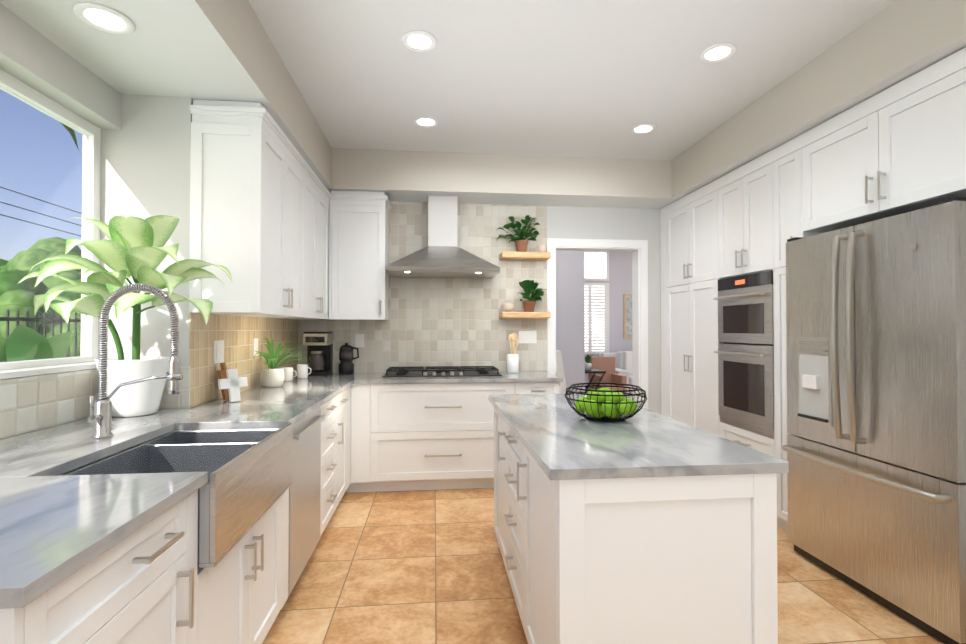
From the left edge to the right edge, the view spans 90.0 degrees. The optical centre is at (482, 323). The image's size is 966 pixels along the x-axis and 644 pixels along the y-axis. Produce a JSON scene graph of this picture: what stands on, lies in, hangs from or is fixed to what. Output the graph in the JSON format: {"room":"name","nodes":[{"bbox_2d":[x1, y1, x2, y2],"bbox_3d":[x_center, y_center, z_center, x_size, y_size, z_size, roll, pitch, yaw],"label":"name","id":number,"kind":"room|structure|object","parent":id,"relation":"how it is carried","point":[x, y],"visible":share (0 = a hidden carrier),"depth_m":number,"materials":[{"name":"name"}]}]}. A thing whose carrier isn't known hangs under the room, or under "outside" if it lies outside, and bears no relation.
{"room":"kitchen","nodes":[
{"label":"kitchen","id":0,"kind":"room"},
{"bbox_2d":[0,3,121,475],"bbox_3d":[-1.659,-0.156,0.045,0.150,2.940,4.770,0,-1,-6],"label":"wall","id":1,"kind":"structure","parent":0,"point":[33,58],"depth_m":2.03,"materials":[{"name":"grey paint"}]},
{"bbox_2d":[0,369,99,438],"bbox_3d":[-1.589,0.294,0.122,0.008,0.213,4.620,0,-1,-6],"label":"tile backsplash","id":2,"kind":"structure","parent":1,"relation":"attached to","point":[27,404],"depth_m":1.95,"materials":[{"name":"beige tile"}]},
{"bbox_2d":[0,69,100,378],"bbox_3d":[-1.747,-0.400,0.969,0.149,1.186,2.916,0,-1,-6],"label":"window","id":3,"kind":"structure","parent":1,"relation":"in","point":[47,106],"depth_m":2.22,"materials":[{"name":"white"}]},
{"bbox_2d":[159,312,191,408],"bbox_3d":[-1.644,0.186,2.435,0.300,0.485,0.008,0,-1,-6],"label":"tile backsplash","id":4,"kind":"structure","parent":1,"relation":"attached to","point":[180,400],"depth_m":2.44,"materials":[{"name":"beige tile"}]},
{"bbox_2d":[99,94,256,452],"bbox_3d":[-1.839,-0.114,3.479,0.480,2.940,2.100,0,-1,-6],"label":"wall","id":5,"kind":"structure","parent":0,"point":[145,164],"depth_m":2.44,"materials":[{"name":"grey paint"}]},
{"bbox_2d":[188,312,299,407],"bbox_3d":[-1.586,0.197,3.406,0.008,0.485,1.928,0,-1,-6],"label":"tile backsplash","id":6,"kind":"structure","parent":5,"relation":"attached to","point":[238,333],"depth_m":3.00,"materials":[{"name":"beige tile"}]},
{"bbox_2d":[213,340,223,363],"bbox_3d":[-1.514,0.162,2.769,0.008,0.130,0.130,0,-1,-6],"label":"outlet","id":7,"kind":"object","parent":6,"relation":"attached to","point":[218,345],"depth_m":2.75,"materials":[{"name":"white plastic"}]},
{"bbox_2d":[253,338,257,355],"bbox_3d":[-1.572,0.164,3.342,0.006,0.120,0.080,0,-1,-6],"label":"outlet","id":8,"kind":"object","parent":6,"relation":"attached to","point":[255,341],"depth_m":3.33,"materials":[{"name":"white plastic"}]},
{"bbox_2d":[189,108,300,319],"bbox_3d":[-1.362,-0.567,2.904,0.346,1.030,0.865,0,-1,-6],"label":"upper cabinet","id":9,"kind":"object","parent":5,"relation":"attached to","point":[278,230],"depth_m":2.49,"materials":[{"name":"white paint"}]},
{"bbox_2d":[301,160,332,319],"bbox_3d":[-1.425,-0.557,3.659,0.370,1.030,0.876,0,-1,-6],"label":"upper cabinet","id":10,"kind":"object","parent":5,"relation":"attached to","point":[316,201],"depth_m":3.65,"materials":[{"name":"white paint"}]},
{"bbox_2d":[0,0,965,208],"bbox_3d":[0.509,-1.340,1.333,4.420,0.340,6.570,0,-1,-6],"label":"soffit","id":11,"kind":"structure","parent":0,"point":[220,50],"depth_m":2.62,"materials":[{"name":"white paint"}]},
{"bbox_2d":[73,2,134,34],"bbox_3d":[-1.442,-1.160,1.843,0.188,0.008,0.188,0,-1,-6],"label":"recessed light","id":12,"kind":"object","parent":11,"relation":"in","point":[104,18],"visible":1,"depth_m":1.84,"materials":[{"name":"white plastic"}]},
{"bbox_2d":[379,206,660,413],"bbox_3d":[0.411,-0.100,4.685,4.240,2.940,0.150,0,-1,-6],"label":"wall","id":13,"kind":"structure","parent":0,"point":[566,222],"depth_m":4.73,"materials":[{"name":"grey paint"}]},
{"bbox_2d":[333,192,388,319],"bbox_3d":[-1.097,-0.550,4.252,0.490,1.030,0.396,0,-1,-6],"label":"upper cabinet","id":14,"kind":"object","parent":13,"relation":"attached to","point":[360,223],"depth_m":4.12,"materials":[{"name":"white paint"}]},
{"bbox_2d":[300,202,546,372],"bbox_3d":[-0.539,-0.339,4.513,2.313,1.585,0.008,0,-1,-6],"label":"tile backsplash","id":15,"kind":"structure","parent":13,"relation":"attached to","point":[439,321],"depth_m":4.53,"materials":[{"name":"beige tile"}]},
{"bbox_2d":[355,334,363,346],"bbox_3d":[-1.132,0.157,4.439,0.080,0.120,0.006,0,-1,-6],"label":"outlet","id":16,"kind":"object","parent":15,"relation":"attached to","point":[359,338],"depth_m":4.44,"materials":[{"name":"white plastic"}]},
{"bbox_2d":[385,195,499,277],"bbox_3d":[-0.356,-0.779,4.280,0.960,0.706,0.500,0,-1,-6],"label":"range hood","id":17,"kind":"object","parent":15,"relation":"attached to","point":[442,254],"visible":1,"depth_m":4.21,"materials":[{"name":"silver metal"}]},
{"bbox_2d":[519,331,536,342],"bbox_3d":[0.425,0.129,4.596,0.170,0.120,0.008,0,-1,-6],"label":"outlet","id":18,"kind":"object","parent":15,"relation":"attached to","point":[524,337],"depth_m":4.59,"materials":[{"name":"white plastic"}]},
{"bbox_2d":[499,312,550,318],"bbox_3d":[0.388,-0.076,4.497,0.455,0.058,0.200,0,-1,-6],"label":"shelf","id":19,"kind":"object","parent":13,"relation":"attached to","point":[524,315],"visible":1,"depth_m":4.40,"materials":[{"name":"brown wood"}]},
{"bbox_2d":[501,280,546,311],"bbox_3d":[0.391,-0.255,4.440,0.434,0.295,0.250,0,-1,-6],"label":"potted plant","id":20,"kind":"object","parent":19,"relation":"on","point":[528,286],"visible":0.98,"depth_m":4.45,"materials":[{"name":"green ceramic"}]},
{"bbox_2d":[499,251,550,260],"bbox_3d":[0.388,-0.626,4.504,0.455,0.058,0.200,0,-1,-6],"label":"shelf","id":21,"kind":"object","parent":13,"relation":"attached to","point":[521,256],"visible":1,"depth_m":4.42,"materials":[{"name":"brown wood"}]},
{"bbox_2d":[497,215,545,251],"bbox_3d":[0.366,-0.831,4.418,0.469,0.346,0.343,0,-1,-6],"label":"potted plant","id":22,"kind":"object","parent":21,"relation":"on","point":[521,242],"visible":0.94,"depth_m":4.46,"materials":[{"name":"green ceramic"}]},
{"bbox_2d":[547,238,647,408],"bbox_3d":[1.104,0.279,4.741,1.000,2.185,0.168,0,-1,-6],"label":"door frame","id":23,"kind":"structure","parent":13,"relation":"attached to","point":[638,249],"depth_m":4.71,"materials":[{"name":"white wood"}]},
{"bbox_2d":[248,0,895,159],"bbox_3d":[0.484,-1.558,1.539,3.030,0.100,5.420,0,-1,-6],"label":"ceiling","id":24,"kind":"structure","parent":0,"point":[587,78],"depth_m":2.81,"materials":[{"name":"white paint"}]},
{"bbox_2d":[401,30,436,51],"bbox_3d":[-0.337,-1.492,2.556,0.188,0.008,0.188,0,-1,-6],"label":"recessed light","id":25,"kind":"object","parent":24,"relation":"in","point":[418,40],"visible":1,"depth_m":2.55,"materials":[{"name":"white plastic"}]},
{"bbox_2d":[413,116,438,127],"bbox_3d":[-0.419,-1.480,3.548,0.188,0.008,0.188,0,-1,-6],"label":"recessed light","id":26,"kind":"object","parent":24,"relation":"in","point":[425,121],"visible":0.98,"depth_m":3.54,"materials":[{"name":"white plastic"}]},
{"bbox_2d":[630,123,655,133],"bbox_3d":[1.219,-1.478,3.672,0.188,0.008,0.188,0,-1,-6],"label":"recessed light","id":27,"kind":"object","parent":24,"relation":"in","point":[645,128],"visible":1,"depth_m":3.67,"materials":[{"name":"white plastic"}]},
{"bbox_2d":[699,43,736,62],"bbox_3d":[1.295,-1.490,2.665,0.188,0.008,0.188,0,-1,-6],"label":"recessed light","id":28,"kind":"object","parent":24,"relation":"in","point":[719,52],"visible":1,"depth_m":2.66,"materials":[{"name":"white plastic"}]},
{"bbox_2d":[556,250,632,393],"bbox_3d":[2.094,-0.127,4.940,5.300,3.000,0.020,0,-1,-6],"label":"wall","id":29,"kind":"structure","parent":0,"point":[570,310],"depth_m":4.80,"materials":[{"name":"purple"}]},
{"bbox_2d":[584,251,609,353],"bbox_3d":[1.939,-0.390,8.784,0.740,1.900,0.060,0,-1,-6],"label":"window shutters","id":30,"kind":"object","parent":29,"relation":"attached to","point":[596,265],"visible":0.56,"depth_m":8.79,"materials":[{"name":"white"}]},
{"bbox_2d":[623,294,631,338],"bbox_3d":[2.724,-0.129,8.872,0.280,0.820,0.034,0,-1,-6],"label":"framed art","id":31,"kind":"object","parent":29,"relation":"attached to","point":[627,298],"visible":0.64,"depth_m":8.85,"materials":[{"name":"brown wood"}]},
{"bbox_2d":[262,488,945,643],"bbox_3d":[1.417,1.380,3.417,6.950,0.050,10.900,0,-1,-6],"label":"floor","id":32,"kind":"structure","parent":0,"point":[409,567],"depth_m":2.44,"materials":[{"name":"tile"}]},
{"bbox_2d":[0,487,203,643],"bbox_3d":[-1.055,0.885,1.021,0.580,0.884,0.597,0,-1,-6],"label":"base cabinet","id":33,"kind":"object","parent":32,"relation":"on","point":[101,559],"depth_m":1.07,"materials":[{"name":"white paint"}]},
{"bbox_2d":[0,472,207,610],"bbox_3d":[-1.203,0.426,1.005,0.928,0.032,0.612,0,-1,-6],"label":"countertop","id":34,"kind":"structure","parent":33,"relation":"on","point":[53,527],"depth_m":1.03,"materials":[{"name":"white stone"}]},
{"bbox_2d":[62,423,292,567],"bbox_3d":[-1.031,0.558,1.705,0.485,0.262,0.745,0,-1,-6],"label":"sink","id":35,"kind":"object","parent":34,"relation":"in","point":[247,485],"visible":0.33,"depth_m":1.74,"materials":[{"name":"silver metal"}]},
{"bbox_2d":[56,407,311,434],"bbox_3d":[-1.329,0.441,2.256,0.928,0.032,0.400,0,-1,-6],"label":"countertop","id":36,"kind":"structure","parent":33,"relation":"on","point":[194,418],"depth_m":2.11,"materials":[{"name":"white stone"}]},
{"bbox_2d":[18,215,232,416],"bbox_3d":[-1.510,-0.026,2.129,0.742,0.899,0.599,0,-1,-6],"label":"potted dieffenbachia","id":37,"kind":"object","parent":36,"relation":"on","point":[136,249],"visible":0.81,"depth_m":2.11,"materials":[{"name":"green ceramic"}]},
{"bbox_2d":[87,283,182,438],"bbox_3d":[-1.284,0.134,1.778,0.309,0.570,0.113,0,-1,-6],"label":"pull-down faucet","id":38,"kind":"object","parent":36,"relation":"on","point":[99,417],"visible":1,"depth_m":1.79,"materials":[{"name":"silver metal"}]},
{"bbox_2d":[216,395,339,566],"bbox_3d":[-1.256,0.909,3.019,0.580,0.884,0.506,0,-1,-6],"label":"base cabinet","id":39,"kind":"object","parent":32,"relation":"on","point":[267,541],"depth_m":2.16,"materials":[{"name":"white paint"}]},
{"bbox_2d":[196,373,363,410],"bbox_3d":[-1.282,0.456,3.441,0.598,0.032,1.949,0,-1,-6],"label":"countertop","id":40,"kind":"structure","parent":39,"relation":"on","point":[312,391],"depth_m":3.00,"materials":[{"name":"white stone"}]},
{"bbox_2d":[217,362,230,400],"bbox_3d":[-1.464,0.327,2.757,0.058,0.208,0.150,0,-1,-6],"label":"cutting board","id":41,"kind":"object","parent":40,"relation":"on","point":[222,374],"visible":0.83,"depth_m":2.71,"materials":[{"name":"brown wood"}]},
{"bbox_2d":[218,369,247,401],"bbox_3d":[-1.369,0.339,2.650,0.050,0.180,0.160,0,-1,29],"label":"decor","id":42,"kind":"object","parent":40,"relation":"on","point":[233,382],"visible":1,"depth_m":2.64,"materials":[{"name":"white ceramic"}]},
{"bbox_2d":[249,337,312,387],"bbox_3d":[-1.393,0.268,3.334,0.356,0.340,0.595,0,-1,-6],"label":"potted plant","id":43,"kind":"object","parent":40,"relation":"on","point":[272,375],"visible":1,"depth_m":3.29,"materials":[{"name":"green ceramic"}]},
{"bbox_2d":[283,366,298,380],"bbox_3d":[-1.508,0.393,3.741,0.104,0.100,0.088,1,-1,-42],"label":"cup","id":44,"kind":"object","parent":40,"relation":"on","point":[288,371],"depth_m":3.71,"materials":[{"name":"white ceramic"}]},
{"bbox_2d":[297,364,310,377],"bbox_3d":[-1.469,0.390,3.946,0.104,0.110,0.088,1,-1,-42],"label":"cup","id":45,"kind":"object","parent":40,"relation":"on","point":[302,371],"depth_m":3.91,"materials":[{"name":"white ceramic"}]},
{"bbox_2d":[303,332,332,375],"bbox_3d":[-1.442,0.261,4.228,0.201,0.375,0.240,0,-1,-6],"label":"coffee maker","id":46,"kind":"object","parent":40,"relation":"on","point":[319,350],"visible":0.98,"depth_m":4.14,"materials":[{"name":"black plastic"}]},
{"bbox_2d":[339,343,358,374],"bbox_3d":[-1.189,0.311,4.293,0.179,0.278,0.132,0,-1,-6],"label":"kettle","id":47,"kind":"object","parent":40,"relation":"on","point":[346,359],"visible":1,"depth_m":4.24,"materials":[{"name":"black metal"}]},
{"bbox_2d":[288,406,324,594],"bbox_3d":[-1.179,0.903,2.467,0.604,0.874,0.592,0,-1,-6],"label":"dishwasher","id":48,"kind":"object","parent":32,"relation":"on","point":[304,510],"visible":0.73,"depth_m":2.44,"materials":[{"name":"silver metal"}]},
{"bbox_2d":[340,391,347,499],"bbox_3d":[-1.296,0.914,3.411,0.580,0.884,0.399,0,-1,-6],"label":"base cabinet","id":49,"kind":"object","parent":32,"relation":"on","point":[343,394],"depth_m":3.56,"materials":[{"name":"white paint"}]},
{"bbox_2d":[348,387,351,492],"bbox_3d":[-1.323,0.917,3.680,0.580,0.884,0.260,0,-1,-6],"label":"base cabinet","id":50,"kind":"object","parent":32,"relation":"on","point":[349,388],"depth_m":3.80,"materials":[{"name":"white paint"}]},
{"bbox_2d":[352,383,371,491],"bbox_3d":[-1.000,0.922,4.133,0.149,0.884,0.617,0,-1,-6],"label":"base cabinet","id":51,"kind":"object","parent":32,"relation":"on","point":[361,392],"depth_m":3.83,"materials":[{"name":"white paint"}]},
{"bbox_2d":[372,383,523,491],"bbox_3d":[-0.316,0.923,4.202,1.227,0.884,0.617,0,-1,-6],"label":"base cabinet","id":52,"kind":"object","parent":32,"relation":"on","point":[426,436],"depth_m":3.90,"materials":[{"name":"white paint"}]},
{"bbox_2d":[352,371,563,382],"bbox_3d":[-0.209,0.465,4.205,1.690,0.032,0.642,0,-1,-6],"label":"countertop","id":53,"kind":"structure","parent":52,"relation":"on","point":[522,376],"depth_m":3.93,"materials":[{"name":"white stone"}]},
{"bbox_2d":[381,366,503,377],"bbox_3d":[-0.354,0.421,4.242,1.010,0.055,0.515,0,-1,-6],"label":"gas cooktop","id":54,"kind":"object","parent":53,"relation":"in","point":[418,372],"visible":1,"depth_m":4.12,"materials":[{"name":"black metal"}]},
{"bbox_2d":[507,333,518,372],"bbox_3d":[0.277,0.269,4.451,0.118,0.365,0.112,0,-1,-6],"label":"utensil crock","id":55,"kind":"object","parent":53,"relation":"on","point":[512,361],"visible":1,"depth_m":4.41,"materials":[{"name":"white ceramic"}]},
{"bbox_2d":[524,383,560,393],"bbox_3d":[0.417,0.924,4.275,0.389,0.884,0.617,0,-1,-6],"label":"base cabinet","id":56,"kind":"object","parent":32,"relation":"on","point":[529,388],"depth_m":3.98,"materials":[{"name":"white paint"}]},
{"bbox_2d":[556,350,566,393],"bbox_3d":[1.008,0.836,5.382,0.590,1.086,0.480,0,-1,-6],"label":"dining chair","id":57,"kind":"object","parent":32,"relation":"on","point":[560,370],"visible":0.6,"depth_m":5.13,"materials":[{"name":"white"}]},
{"bbox_2d":[585,354,605,391],"bbox_3d":[1.494,0.919,6.898,0.400,0.968,0.400,0,-1,-6],"label":"side table","id":58,"kind":"object","parent":32,"relation":"on","point":[588,367],"visible":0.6,"depth_m":6.84,"materials":[{"name":"black metal"}]},
{"bbox_2d":[589,357,626,396],"bbox_3d":[1.905,0.964,7.411,0.400,0.880,0.540,0,-1,-6],"label":"leather armchair","id":59,"kind":"object","parent":32,"relation":"on","point":[607,364],"visible":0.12,"depth_m":7.57,"materials":[{"name":"beige leather"}]},
{"bbox_2d":[599,351,632,398],"bbox_3d":[3.056,0.938,8.205,1.930,0.950,0.910,0,-1,-6],"label":"sofa","id":60,"kind":"object","parent":32,"relation":"on","point":[624,363],"visible":0.17,"depth_m":7.92,"materials":[{"name":"white fabric"}]},
{"bbox_2d":[491,402,777,643],"bbox_3d":[0.457,0.899,2.181,0.708,0.884,1.538,0,-1,-6],"label":"kitchen island","id":61,"kind":"object","parent":32,"relation":"on","point":[644,526],"depth_m":1.44,"materials":[{"name":"white paint"}]},
{"bbox_2d":[488,394,788,481],"bbox_3d":[0.475,0.441,2.197,0.730,0.032,1.580,0,-1,-6],"label":"island countertop","id":62,"kind":"structure","parent":61,"relation":"on","point":[572,447],"depth_m":1.64,"materials":[{"name":"white stone"}]},
{"bbox_2d":[565,382,646,421],"bbox_3d":[0.545,0.352,2.155,0.358,0.144,0.358,0,-1,-6],"label":"bowl","id":63,"kind":"object","parent":62,"relation":"on","point":[604,405],"visible":1,"depth_m":2.08,"materials":[{"name":"black metal"}]},
{"bbox_2d":[664,180,722,435],"bbox_3d":[2.113,0.119,4.220,0.634,2.492,0.852,0,-1,-6],"label":"tall cabinet","id":64,"kind":"object","parent":32,"relation":"on","point":[691,261],"depth_m":4.15,"materials":[{"name":"white paint"}]},
{"bbox_2d":[720,421,771,455],"bbox_3d":[2.186,1.058,3.483,0.634,0.596,0.606,0,-1,-6],"label":"base cabinet","id":65,"kind":"object","parent":32,"relation":"on","point":[759,442],"depth_m":3.43,"materials":[{"name":"white paint"}]},
{"bbox_2d":[713,270,773,437],"bbox_3d":[2.126,0.206,3.487,0.648,1.100,0.598,0,-1,-6],"label":"double wall oven","id":66,"kind":"object","parent":65,"relation":"in","point":[745,351],"visible":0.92,"depth_m":3.40,"materials":[{"name":"silver metal"}]},
{"bbox_2d":[772,135,813,530],"bbox_3d":[2.230,0.105,3.063,0.634,2.492,0.260,0,-1,-6],"label":"tall cabinet","id":67,"kind":"object","parent":32,"relation":"on","point":[788,153],"depth_m":3.08,"materials":[{"name":"white paint"}]},
{"bbox_2d":[782,196,965,643],"bbox_3d":[2.173,0.413,2.429,0.825,1.836,0.940,0,-1,-6],"label":"refrigerator","id":68,"kind":"object","parent":32,"relation":"on","point":[875,447],"visible":1,"depth_m":2.24,"materials":[{"name":"grey metal"}]},
{"bbox_2d":[716,148,779,278],"bbox_3d":[2.186,-0.742,3.512,0.634,0.788,0.736,0,-1,-6],"label":"upper cabinet","id":69,"kind":"object","parent":0,"relation":"attached to","point":[748,196],"depth_m":3.41,"materials":[{"name":"white paint"}]},
{"bbox_2d":[800,47,965,234],"bbox_3d":[2.293,-0.853,2.447,0.634,0.592,1.002,0,-1,-6],"label":"upper cabinet","id":70,"kind":"object","parent":0,"relation":"attached to","point":[897,148],"depth_m":2.36,"materials":[{"name":"white paint"}]},
{"label":"outside","id":71,"kind":"structure","parent":0,"visible":0},
{"bbox_3d":[-32.271,1.527,11.784,58.390,0.100,90.000,0,-1,-6],"label":"ground","id":72,"kind":"structure","parent":71,"visible":0},
{"bbox_2d":[5,324,73,361],"bbox_3d":[-3.683,0.695,3.959,1.336,1.373,1.328,0,-1,-6],"label":"bush","id":73,"kind":"object","parent":72,"relation":"on","point":[32,350],"depth_m":3.80,"materials":[{"name":"green plant"}]},
{"bbox_2d":[0,309,80,361],"bbox_3d":[-4.998,0.630,5.494,0.030,1.540,6.000,0,-1,-6],"label":"fence","id":74,"kind":"object","parent":72,"relation":"on","point":[7,318],"depth_m":5.50,"materials":[{"name":"black metal"}]},
{"bbox_2d":[0,237,81,361],"bbox_3d":[-15.253,-1.091,17.077,13.105,5.792,15.798,0,-1,-6],"label":"tree","id":75,"kind":"object","parent":72,"relation":"on","point":[28,263],"depth_m":12.33,"materials":[{"name":"green plant"}]},
{"bbox_2d":[60,122,78,149],"bbox_3d":[-6.247,-1.268,5.838,4.381,5.357,3.344,0,-1,-6],"label":"palm tree","id":76,"kind":"object","parent":72,"relation":"on","point":[70,130],"depth_m":7.40,"materials":[{"name":"green plant"}]},
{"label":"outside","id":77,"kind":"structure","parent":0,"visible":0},
{"bbox_2d":[0,187,81,236],"bbox_3d":[-10.572,-2.672,11.506,0.522,0.773,19.001,0,-1,-6],"label":"power line","id":78,"kind":"object","parent":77,"point":[40,213],"depth_m":11.51,"materials":[{"name":"black metal"}]}
]}

